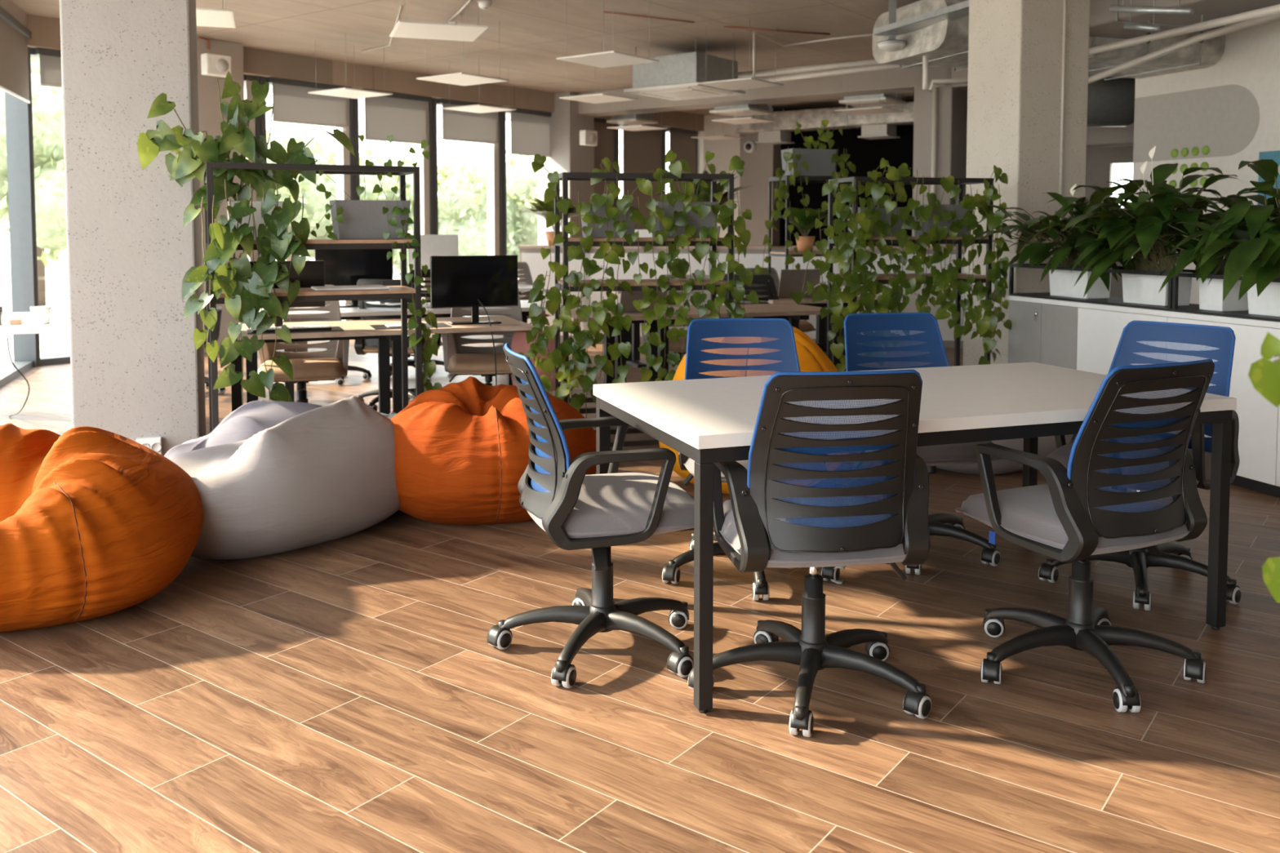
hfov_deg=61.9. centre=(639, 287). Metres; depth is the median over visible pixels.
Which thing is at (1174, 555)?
office chair
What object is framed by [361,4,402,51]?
conduit
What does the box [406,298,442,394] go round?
trailing plant
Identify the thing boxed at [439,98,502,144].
roller blind
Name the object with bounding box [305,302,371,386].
office chair
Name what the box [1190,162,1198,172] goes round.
dot
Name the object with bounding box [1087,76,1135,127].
wall panel
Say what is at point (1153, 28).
mounting rail
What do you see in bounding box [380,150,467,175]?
tree
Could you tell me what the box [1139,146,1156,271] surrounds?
flower
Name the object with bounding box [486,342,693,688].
office chair
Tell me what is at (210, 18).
diffuser
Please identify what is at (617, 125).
window
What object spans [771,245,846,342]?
locker
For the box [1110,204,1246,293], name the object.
peace lily
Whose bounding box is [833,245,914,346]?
locker
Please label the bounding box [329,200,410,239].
planter box
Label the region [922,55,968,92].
pipe
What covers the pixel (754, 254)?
locker
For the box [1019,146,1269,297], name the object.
peace lily
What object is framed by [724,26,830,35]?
conduit
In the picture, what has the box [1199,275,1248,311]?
planter
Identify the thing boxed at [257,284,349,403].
office chair
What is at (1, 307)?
bottle
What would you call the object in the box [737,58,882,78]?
pipe
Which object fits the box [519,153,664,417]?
pothos
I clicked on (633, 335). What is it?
desk
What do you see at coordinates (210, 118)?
column
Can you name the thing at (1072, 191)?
flower
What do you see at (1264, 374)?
potted plant
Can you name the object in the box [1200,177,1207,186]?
dot
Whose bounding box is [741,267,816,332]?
office chair
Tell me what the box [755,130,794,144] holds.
air diffuser
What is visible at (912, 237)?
shelf
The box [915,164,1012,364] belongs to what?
pothos
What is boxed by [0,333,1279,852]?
floor
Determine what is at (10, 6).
trim
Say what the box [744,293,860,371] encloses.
desk
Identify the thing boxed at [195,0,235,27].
ceiling light
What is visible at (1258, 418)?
base cabinet
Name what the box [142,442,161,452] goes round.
socket
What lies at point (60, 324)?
desk
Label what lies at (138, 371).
column
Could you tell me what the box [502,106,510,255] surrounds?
window frame
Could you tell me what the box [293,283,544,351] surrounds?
desk
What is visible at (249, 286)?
vine
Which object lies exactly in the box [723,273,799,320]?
office chair
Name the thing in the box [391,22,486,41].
diffuser
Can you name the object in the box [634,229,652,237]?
storage box
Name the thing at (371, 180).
tree
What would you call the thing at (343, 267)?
monitor
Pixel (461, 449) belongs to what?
bean bag
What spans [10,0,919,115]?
ceiling
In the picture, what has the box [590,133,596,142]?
grille
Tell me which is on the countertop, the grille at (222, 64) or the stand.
the stand
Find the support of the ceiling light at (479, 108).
hanging from the ceiling
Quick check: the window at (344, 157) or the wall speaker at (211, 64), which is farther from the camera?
the window at (344, 157)
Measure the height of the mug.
0.100 m
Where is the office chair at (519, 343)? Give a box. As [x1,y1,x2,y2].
[511,322,562,391]
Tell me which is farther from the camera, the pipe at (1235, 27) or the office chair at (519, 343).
the pipe at (1235, 27)
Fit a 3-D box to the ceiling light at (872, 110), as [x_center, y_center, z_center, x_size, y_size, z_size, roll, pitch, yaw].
[2.704,-2.353,12.572,0.600,0.552,0.600,2,4,37]
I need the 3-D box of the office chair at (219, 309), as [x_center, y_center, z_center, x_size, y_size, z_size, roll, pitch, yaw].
[-3.528,0.359,8.227,0.628,0.933,0.639,0,3,-6]
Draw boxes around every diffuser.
[195,9,233,27]
[311,88,390,98]
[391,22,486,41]
[420,73,505,85]
[444,105,514,113]
[559,52,657,67]
[560,94,634,103]
[695,135,743,140]
[701,79,781,89]
[715,118,772,124]
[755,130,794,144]
[837,107,900,115]
[857,124,899,139]
[877,42,906,51]
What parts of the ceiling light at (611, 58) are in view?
panel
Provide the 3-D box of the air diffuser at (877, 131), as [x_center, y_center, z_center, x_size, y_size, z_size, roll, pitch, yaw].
[3.570,-2.331,15.931,0.480,0.180,0.440,2,4,36]
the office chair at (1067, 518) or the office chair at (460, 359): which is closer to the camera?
the office chair at (1067, 518)
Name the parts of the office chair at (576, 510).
backrest frame, armrest, lever, armrest, seat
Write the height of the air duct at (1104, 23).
0.366 m
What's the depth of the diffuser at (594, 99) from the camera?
11.28 m
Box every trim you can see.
[0,0,26,27]
[4,91,36,367]
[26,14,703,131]
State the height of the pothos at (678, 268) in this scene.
1.385 m
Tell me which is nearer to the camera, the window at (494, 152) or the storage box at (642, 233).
the storage box at (642, 233)
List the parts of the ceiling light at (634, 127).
panel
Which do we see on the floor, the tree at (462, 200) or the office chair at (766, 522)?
the office chair at (766, 522)
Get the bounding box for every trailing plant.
[291,133,439,342]
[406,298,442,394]
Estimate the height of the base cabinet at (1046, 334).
0.815 m
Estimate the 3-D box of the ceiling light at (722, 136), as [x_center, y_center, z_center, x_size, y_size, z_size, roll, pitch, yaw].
[1.200,-2.571,16.360,0.600,0.552,0.600,2,4,37]
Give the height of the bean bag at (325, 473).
0.568 m
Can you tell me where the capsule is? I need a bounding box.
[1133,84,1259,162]
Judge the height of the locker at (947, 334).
1.080 m
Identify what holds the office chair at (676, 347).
on the floor
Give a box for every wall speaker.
[200,53,231,77]
[579,129,597,146]
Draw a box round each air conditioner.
[606,112,657,125]
[623,39,746,100]
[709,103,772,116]
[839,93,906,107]
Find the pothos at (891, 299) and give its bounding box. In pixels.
[790,157,937,371]
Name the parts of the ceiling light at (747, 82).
panel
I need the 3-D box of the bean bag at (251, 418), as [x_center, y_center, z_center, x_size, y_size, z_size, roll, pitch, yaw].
[-1.747,0.765,5.005,0.939,0.491,0.512,-2,4,-26]
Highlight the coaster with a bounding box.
[9,318,22,324]
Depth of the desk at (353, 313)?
7.38 m
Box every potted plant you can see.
[517,195,579,245]
[662,169,750,246]
[771,206,835,251]
[1248,332,1279,603]
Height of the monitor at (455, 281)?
0.405 m
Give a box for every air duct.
[735,101,914,134]
[871,0,1225,79]
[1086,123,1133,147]
[1088,0,1279,39]
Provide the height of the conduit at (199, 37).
0.152 m
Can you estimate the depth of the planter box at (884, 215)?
6.88 m
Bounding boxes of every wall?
[697,99,1133,297]
[1131,18,1279,304]
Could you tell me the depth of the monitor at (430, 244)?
9.94 m
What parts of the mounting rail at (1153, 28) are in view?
rod, rod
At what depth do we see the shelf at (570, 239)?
6.09 m
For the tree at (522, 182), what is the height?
4.058 m
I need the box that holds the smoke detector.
[478,0,491,8]
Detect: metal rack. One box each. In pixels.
[204,161,422,433]
[554,172,733,447]
[768,175,853,351]
[826,176,993,365]
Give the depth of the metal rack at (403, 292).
5.36 m
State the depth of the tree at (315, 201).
25.65 m
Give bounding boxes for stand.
[1008,262,1279,321]
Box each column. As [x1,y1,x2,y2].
[59,0,205,456]
[196,36,247,353]
[537,91,594,244]
[739,108,780,245]
[911,66,967,245]
[963,0,1089,365]
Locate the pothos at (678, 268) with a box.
[637,149,759,382]
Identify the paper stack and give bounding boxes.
[311,284,389,290]
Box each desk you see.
[0,311,69,334]
[231,315,533,414]
[258,299,587,401]
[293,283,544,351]
[545,302,826,425]
[611,281,862,368]
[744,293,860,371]
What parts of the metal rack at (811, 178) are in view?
post, post, rail frame, rail frame, rail frame, rail frame, post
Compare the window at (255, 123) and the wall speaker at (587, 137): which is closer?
the window at (255, 123)
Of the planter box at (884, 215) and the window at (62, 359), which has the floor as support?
the window at (62, 359)
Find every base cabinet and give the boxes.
[1008,300,1078,439]
[1076,307,1170,374]
[1166,316,1279,497]
[1275,404,1279,486]
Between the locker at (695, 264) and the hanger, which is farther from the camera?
the locker at (695, 264)
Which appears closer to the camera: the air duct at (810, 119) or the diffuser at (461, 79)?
the diffuser at (461, 79)
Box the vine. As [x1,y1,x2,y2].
[137,71,355,404]
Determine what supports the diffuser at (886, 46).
attached to the ceiling lamp at (892, 44)
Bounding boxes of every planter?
[1048,266,1112,298]
[1121,270,1192,306]
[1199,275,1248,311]
[1247,282,1279,316]
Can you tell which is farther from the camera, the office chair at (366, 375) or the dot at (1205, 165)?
the dot at (1205, 165)
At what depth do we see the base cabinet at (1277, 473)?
5.05 m
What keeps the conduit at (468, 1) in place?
attached to the ceiling
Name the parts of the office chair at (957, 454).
lever, backrest frame, seat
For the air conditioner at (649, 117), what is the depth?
15.60 m
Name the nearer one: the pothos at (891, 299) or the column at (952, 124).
the pothos at (891, 299)
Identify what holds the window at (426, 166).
on the floor
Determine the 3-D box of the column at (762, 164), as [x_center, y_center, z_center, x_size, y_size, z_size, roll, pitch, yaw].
[2.019,-1.318,17.640,0.621,3.200,0.400,2,4,36]
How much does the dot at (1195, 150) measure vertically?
0.084 m
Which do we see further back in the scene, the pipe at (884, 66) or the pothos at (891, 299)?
the pipe at (884, 66)
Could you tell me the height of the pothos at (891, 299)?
1.372 m
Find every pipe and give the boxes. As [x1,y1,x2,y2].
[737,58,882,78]
[758,63,913,81]
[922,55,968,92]
[1088,4,1279,54]
[1088,13,1279,84]
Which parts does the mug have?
handle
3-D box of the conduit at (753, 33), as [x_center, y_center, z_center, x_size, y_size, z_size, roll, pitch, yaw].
[1.760,-2.224,10.312,1.046,0.510,1.294,1,4,20]
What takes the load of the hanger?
hanging from the ceiling
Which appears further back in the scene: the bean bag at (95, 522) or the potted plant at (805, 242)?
the potted plant at (805, 242)
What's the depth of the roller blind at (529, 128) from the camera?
14.99 m
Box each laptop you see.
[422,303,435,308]
[619,290,667,312]
[777,269,820,298]
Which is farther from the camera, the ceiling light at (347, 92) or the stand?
the ceiling light at (347, 92)
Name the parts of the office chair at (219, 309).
armrest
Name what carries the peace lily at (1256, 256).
in the planter at (1268, 303)
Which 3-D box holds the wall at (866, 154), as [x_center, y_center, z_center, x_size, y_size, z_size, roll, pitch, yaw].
[5.884,-1.162,14.934,12.200,3.200,0.150,2,4,36]
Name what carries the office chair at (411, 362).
on the floor
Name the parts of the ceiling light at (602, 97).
panel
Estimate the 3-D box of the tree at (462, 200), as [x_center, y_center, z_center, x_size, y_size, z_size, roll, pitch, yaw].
[-5.147,-1.498,26.698,3.023,3.553,4.086,-3,4,-42]
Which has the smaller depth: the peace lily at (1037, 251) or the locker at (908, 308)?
the peace lily at (1037, 251)
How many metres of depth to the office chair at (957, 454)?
4.42 m
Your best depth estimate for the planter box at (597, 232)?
6.13 m
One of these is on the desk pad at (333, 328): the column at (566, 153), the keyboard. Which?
the keyboard
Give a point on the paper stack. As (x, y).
(362, 286)
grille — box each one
[216,58,228,71]
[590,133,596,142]
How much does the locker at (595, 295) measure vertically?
1.080 m
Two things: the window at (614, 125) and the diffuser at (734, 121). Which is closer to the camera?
the diffuser at (734, 121)
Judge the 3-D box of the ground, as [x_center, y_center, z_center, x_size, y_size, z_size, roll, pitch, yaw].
[-10.000,0.209,25.053,140.000,0.001,130.000,0,3,0]
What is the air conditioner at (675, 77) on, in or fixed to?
hanging from the ceiling
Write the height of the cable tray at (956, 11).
0.104 m
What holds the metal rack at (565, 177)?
on the floor
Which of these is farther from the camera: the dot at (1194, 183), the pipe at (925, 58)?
the dot at (1194, 183)
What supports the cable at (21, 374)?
hanging from the desk at (60, 324)
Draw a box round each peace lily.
[968,183,1138,292]
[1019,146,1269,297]
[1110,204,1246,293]
[1125,159,1279,301]
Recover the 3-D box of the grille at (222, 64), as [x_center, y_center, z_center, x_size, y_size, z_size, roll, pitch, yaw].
[-4.135,-2.203,10.561,0.008,0.130,0.130,2,4,37]
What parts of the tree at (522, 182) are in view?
crown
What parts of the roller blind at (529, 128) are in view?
rail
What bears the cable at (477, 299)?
hanging from the monitor at (455, 281)
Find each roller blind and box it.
[0,5,31,103]
[34,47,62,87]
[268,76,351,128]
[361,88,431,144]
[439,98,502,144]
[507,106,551,157]
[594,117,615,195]
[620,124,663,229]
[666,127,697,201]
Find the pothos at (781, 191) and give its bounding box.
[755,120,855,275]
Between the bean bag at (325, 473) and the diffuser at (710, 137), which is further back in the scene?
the diffuser at (710, 137)
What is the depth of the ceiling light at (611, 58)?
8.68 m
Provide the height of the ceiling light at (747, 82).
0.552 m
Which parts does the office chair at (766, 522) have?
armrest, seat, backrest frame, lever, armrest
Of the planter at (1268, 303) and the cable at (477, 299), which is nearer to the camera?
the planter at (1268, 303)
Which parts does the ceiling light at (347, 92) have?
panel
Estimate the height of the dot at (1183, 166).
0.084 m
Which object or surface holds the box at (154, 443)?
attached to the column at (138, 371)
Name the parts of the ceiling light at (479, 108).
panel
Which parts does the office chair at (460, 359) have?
armrest, lever, seat, backrest frame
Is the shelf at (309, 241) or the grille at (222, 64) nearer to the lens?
the shelf at (309, 241)
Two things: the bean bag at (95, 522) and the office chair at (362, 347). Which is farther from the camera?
the office chair at (362, 347)
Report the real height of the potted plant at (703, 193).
0.823 m
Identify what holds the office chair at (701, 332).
on the floor
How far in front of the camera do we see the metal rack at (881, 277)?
6.95 m
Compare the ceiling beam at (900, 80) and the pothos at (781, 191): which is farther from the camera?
the ceiling beam at (900, 80)
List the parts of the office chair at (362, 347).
armrest, backrest frame, seat, armrest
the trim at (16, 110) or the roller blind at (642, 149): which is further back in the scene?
the roller blind at (642, 149)
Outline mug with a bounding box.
[30,306,56,324]
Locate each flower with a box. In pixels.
[1070,183,1079,266]
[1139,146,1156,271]
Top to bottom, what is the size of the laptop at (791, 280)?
0.227 m
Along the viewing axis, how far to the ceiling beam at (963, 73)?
11.96 m
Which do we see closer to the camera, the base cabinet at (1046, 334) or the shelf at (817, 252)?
the base cabinet at (1046, 334)
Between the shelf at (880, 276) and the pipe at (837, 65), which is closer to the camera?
the shelf at (880, 276)
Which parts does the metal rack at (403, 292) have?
post, post, rail frame, rail frame, rail frame, post, post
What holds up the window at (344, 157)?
on the floor
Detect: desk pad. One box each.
[246,326,343,333]
[369,322,451,329]
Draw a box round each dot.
[1168,179,1176,187]
[1170,148,1178,157]
[1179,164,1187,173]
[1181,147,1188,156]
[1189,179,1197,186]
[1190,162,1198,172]
[1191,146,1199,155]
[1200,161,1208,171]
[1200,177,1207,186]
[1201,145,1209,155]
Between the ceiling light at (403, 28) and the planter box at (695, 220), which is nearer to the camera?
the planter box at (695, 220)
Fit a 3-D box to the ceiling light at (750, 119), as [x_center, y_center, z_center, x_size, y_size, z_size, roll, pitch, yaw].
[1.334,-2.419,13.728,0.600,0.552,0.600,2,4,37]
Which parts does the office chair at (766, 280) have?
backrest frame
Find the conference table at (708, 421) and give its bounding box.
[593,362,1236,713]
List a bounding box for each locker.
[517,244,595,342]
[582,246,657,343]
[643,245,721,329]
[707,245,785,305]
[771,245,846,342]
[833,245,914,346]
[900,245,964,347]
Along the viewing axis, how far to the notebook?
6.09 m
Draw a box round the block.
[1257,150,1279,204]
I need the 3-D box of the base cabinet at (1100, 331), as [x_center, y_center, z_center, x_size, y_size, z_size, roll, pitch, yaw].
[2.916,0.539,6.117,0.420,0.815,0.698,-1,3,-17]
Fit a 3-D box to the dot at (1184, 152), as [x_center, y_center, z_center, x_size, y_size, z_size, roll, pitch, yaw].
[4.944,-1.229,9.673,0.004,0.084,0.084,-1,4,-20]
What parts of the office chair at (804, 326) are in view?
backrest frame, seat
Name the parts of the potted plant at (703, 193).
pot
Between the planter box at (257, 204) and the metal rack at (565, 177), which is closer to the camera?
the planter box at (257, 204)
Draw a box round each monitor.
[249,260,324,327]
[314,248,392,307]
[408,234,457,288]
[430,254,518,324]
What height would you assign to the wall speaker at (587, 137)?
0.205 m
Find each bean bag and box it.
[0,422,204,632]
[164,400,322,458]
[168,395,399,559]
[380,411,396,418]
[390,376,595,524]
[658,326,848,493]
[936,434,1073,474]
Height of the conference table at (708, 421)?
0.753 m
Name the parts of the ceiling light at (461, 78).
panel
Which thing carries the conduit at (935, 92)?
attached to the column at (952, 124)
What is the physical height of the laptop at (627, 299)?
0.227 m
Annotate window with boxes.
[0,121,36,387]
[27,47,70,366]
[244,74,260,261]
[259,75,355,342]
[353,88,434,302]
[432,97,503,255]
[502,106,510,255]
[613,124,616,204]
[616,124,663,204]
[663,127,697,194]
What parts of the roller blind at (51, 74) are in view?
rail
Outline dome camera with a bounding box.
[743,140,755,152]
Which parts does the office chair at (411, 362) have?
backrest frame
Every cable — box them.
[6,337,30,416]
[477,298,497,385]
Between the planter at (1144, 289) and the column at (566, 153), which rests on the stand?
the planter at (1144, 289)
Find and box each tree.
[0,56,66,306]
[266,122,376,261]
[309,143,413,270]
[376,157,515,279]
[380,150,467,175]
[462,149,537,283]
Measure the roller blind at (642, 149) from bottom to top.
2.020 m
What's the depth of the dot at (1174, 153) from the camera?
9.78 m
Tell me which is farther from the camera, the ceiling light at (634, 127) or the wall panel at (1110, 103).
the ceiling light at (634, 127)
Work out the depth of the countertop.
5.77 m
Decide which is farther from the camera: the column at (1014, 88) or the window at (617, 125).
the window at (617, 125)
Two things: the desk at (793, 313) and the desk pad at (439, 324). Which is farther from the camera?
the desk at (793, 313)
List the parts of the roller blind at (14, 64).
rail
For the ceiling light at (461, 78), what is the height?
0.552 m
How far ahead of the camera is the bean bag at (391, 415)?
5.04 m
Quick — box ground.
[0,245,519,368]
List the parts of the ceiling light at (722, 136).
panel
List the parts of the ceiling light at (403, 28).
panel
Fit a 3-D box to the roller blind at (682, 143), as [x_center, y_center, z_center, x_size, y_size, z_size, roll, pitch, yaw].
[0.725,-1.659,18.007,0.065,2.020,0.820,3,4,37]
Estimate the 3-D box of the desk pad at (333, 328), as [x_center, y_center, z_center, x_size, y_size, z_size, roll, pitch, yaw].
[-1.913,0.235,5.914,0.500,0.003,0.250,-1,4,-21]
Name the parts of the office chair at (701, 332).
armrest, lever, backrest frame, seat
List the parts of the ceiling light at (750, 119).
panel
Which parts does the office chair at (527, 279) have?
backrest frame, seat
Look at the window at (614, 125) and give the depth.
16.56 m
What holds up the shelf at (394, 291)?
attached to the metal rack at (403, 292)
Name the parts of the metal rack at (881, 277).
post, post, rail frame, rail frame, rail frame, post, post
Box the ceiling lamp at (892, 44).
[877,0,906,51]
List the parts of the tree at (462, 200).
crown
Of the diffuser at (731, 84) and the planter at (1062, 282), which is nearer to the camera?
the planter at (1062, 282)
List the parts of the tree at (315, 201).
crown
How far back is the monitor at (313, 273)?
5.95 m
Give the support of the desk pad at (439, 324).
on the desk at (353, 329)
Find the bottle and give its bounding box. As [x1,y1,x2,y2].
[0,306,3,324]
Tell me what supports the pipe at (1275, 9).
hanging from the hanger
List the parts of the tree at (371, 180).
crown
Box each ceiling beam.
[506,65,946,121]
[944,67,1089,91]
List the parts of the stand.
post, rail, post, post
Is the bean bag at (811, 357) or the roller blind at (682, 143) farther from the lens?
the roller blind at (682, 143)
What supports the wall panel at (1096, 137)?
attached to the wall at (866, 154)
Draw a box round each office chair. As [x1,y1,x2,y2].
[202,291,225,394]
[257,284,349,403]
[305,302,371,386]
[354,279,444,411]
[384,269,450,376]
[440,290,531,386]
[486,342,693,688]
[496,262,551,346]
[511,322,562,391]
[640,274,710,368]
[662,318,839,600]
[688,369,931,737]
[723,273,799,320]
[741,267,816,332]
[844,312,1004,574]
[954,359,1214,712]
[1038,320,1241,611]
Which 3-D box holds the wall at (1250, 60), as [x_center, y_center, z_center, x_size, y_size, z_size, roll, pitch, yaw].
[7.450,-0.483,3.120,0.150,3.200,15.306,-1,4,-20]
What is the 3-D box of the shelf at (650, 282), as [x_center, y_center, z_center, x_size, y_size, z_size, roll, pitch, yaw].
[0.016,-0.031,6.305,0.968,0.018,0.398,-1,3,-12]
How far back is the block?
8.86 m
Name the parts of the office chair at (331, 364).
armrest, seat, backrest frame, armrest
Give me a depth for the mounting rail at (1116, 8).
6.63 m
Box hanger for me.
[1199,14,1204,43]
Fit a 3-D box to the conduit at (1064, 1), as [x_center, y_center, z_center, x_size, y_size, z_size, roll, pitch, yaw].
[2.908,-1.406,7.328,0.019,1.840,0.020,0,3,0]
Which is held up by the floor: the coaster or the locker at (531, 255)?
the locker at (531, 255)
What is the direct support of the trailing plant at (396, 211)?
in the planter box at (362, 219)
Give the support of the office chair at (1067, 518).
on the floor
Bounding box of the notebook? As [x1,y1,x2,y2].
[385,323,400,327]
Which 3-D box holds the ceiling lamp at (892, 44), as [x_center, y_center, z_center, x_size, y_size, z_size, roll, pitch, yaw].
[2.103,-2.195,8.889,0.240,0.443,0.240,0,3,0]
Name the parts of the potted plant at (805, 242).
pot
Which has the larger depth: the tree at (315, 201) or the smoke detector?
the tree at (315, 201)
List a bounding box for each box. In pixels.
[135,436,162,454]
[226,200,288,239]
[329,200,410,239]
[581,204,636,237]
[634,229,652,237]
[652,201,718,237]
[781,148,836,176]
[847,207,904,236]
[912,204,973,236]
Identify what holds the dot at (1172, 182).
attached to the wall at (1250, 60)
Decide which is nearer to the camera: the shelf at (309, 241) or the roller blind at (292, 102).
the shelf at (309, 241)
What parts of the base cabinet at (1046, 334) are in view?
door, door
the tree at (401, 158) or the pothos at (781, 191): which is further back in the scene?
the tree at (401, 158)
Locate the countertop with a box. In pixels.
[1005,294,1279,328]
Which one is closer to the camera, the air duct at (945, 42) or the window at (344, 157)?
the air duct at (945, 42)
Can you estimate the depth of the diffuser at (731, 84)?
10.18 m
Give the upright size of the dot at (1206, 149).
0.084 m
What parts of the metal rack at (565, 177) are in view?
post, post, rail frame, rail frame, rail frame, rail frame, rail frame, post, post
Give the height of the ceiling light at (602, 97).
0.552 m
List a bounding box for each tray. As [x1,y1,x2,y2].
[872,0,968,36]
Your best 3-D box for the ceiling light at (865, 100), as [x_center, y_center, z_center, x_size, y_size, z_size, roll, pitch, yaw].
[2.894,-2.475,13.252,0.620,0.385,0.620,2,4,37]
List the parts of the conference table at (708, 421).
leg, leg, frame, leg, leg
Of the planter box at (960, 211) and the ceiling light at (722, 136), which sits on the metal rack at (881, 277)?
the planter box at (960, 211)
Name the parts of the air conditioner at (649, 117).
grille panel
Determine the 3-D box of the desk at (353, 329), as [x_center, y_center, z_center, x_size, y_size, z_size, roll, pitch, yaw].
[-1.522,0.577,6.283,1.655,0.720,0.720,-1,4,-21]
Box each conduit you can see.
[198,35,209,49]
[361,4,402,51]
[446,0,471,23]
[604,11,694,22]
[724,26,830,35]
[752,31,872,78]
[930,87,937,245]
[1058,0,1066,209]
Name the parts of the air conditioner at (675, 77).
grille panel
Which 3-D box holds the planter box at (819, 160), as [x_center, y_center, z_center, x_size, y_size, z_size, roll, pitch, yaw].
[1.440,-1.063,9.108,0.420,0.229,0.220,-1,3,-19]
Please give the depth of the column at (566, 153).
15.27 m
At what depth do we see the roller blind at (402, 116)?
13.11 m
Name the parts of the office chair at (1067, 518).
armrest, seat, backrest frame, lever, armrest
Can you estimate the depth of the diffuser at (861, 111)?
12.57 m
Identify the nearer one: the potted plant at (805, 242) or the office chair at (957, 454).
the office chair at (957, 454)
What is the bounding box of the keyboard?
[250,324,331,332]
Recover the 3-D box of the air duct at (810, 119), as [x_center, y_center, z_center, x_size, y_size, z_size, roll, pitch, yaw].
[3.218,-2.633,16.175,3.900,0.406,0.412,2,4,37]
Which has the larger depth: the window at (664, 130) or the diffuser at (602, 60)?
the window at (664, 130)
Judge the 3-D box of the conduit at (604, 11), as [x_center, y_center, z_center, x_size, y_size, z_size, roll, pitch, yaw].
[0.089,-2.452,9.668,0.952,0.011,0.012,-2,4,-30]
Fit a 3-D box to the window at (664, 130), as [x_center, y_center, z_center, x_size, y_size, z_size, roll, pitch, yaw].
[0.626,-1.208,18.090,0.170,2.930,0.990,3,4,37]
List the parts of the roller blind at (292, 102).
rail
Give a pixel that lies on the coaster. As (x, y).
(20, 321)
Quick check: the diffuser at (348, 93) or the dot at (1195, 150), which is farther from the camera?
the diffuser at (348, 93)
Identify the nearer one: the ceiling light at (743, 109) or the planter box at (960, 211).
the planter box at (960, 211)
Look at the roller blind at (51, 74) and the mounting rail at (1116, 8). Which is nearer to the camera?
the mounting rail at (1116, 8)
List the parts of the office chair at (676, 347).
armrest, seat, backrest frame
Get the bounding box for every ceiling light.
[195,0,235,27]
[307,38,392,98]
[389,0,488,41]
[416,18,509,85]
[442,56,515,113]
[555,0,659,67]
[559,44,638,103]
[606,124,667,131]
[691,126,745,140]
[697,19,783,90]
[711,102,775,124]
[834,80,903,115]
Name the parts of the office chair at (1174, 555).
armrest, seat, backrest frame, armrest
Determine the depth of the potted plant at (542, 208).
11.93 m
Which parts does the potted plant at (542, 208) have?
pot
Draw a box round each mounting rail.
[1109,0,1194,14]
[1123,0,1160,31]
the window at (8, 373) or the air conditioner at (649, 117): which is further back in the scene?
the air conditioner at (649, 117)
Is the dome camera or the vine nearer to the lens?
the vine
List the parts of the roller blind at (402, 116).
rail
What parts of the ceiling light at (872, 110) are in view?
panel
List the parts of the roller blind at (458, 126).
rail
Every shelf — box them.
[218,285,415,297]
[239,239,412,244]
[557,278,728,286]
[568,237,724,241]
[769,250,822,254]
[831,235,988,239]
[839,273,986,279]
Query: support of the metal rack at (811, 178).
on the floor
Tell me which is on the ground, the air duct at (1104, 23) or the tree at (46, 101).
the tree at (46, 101)

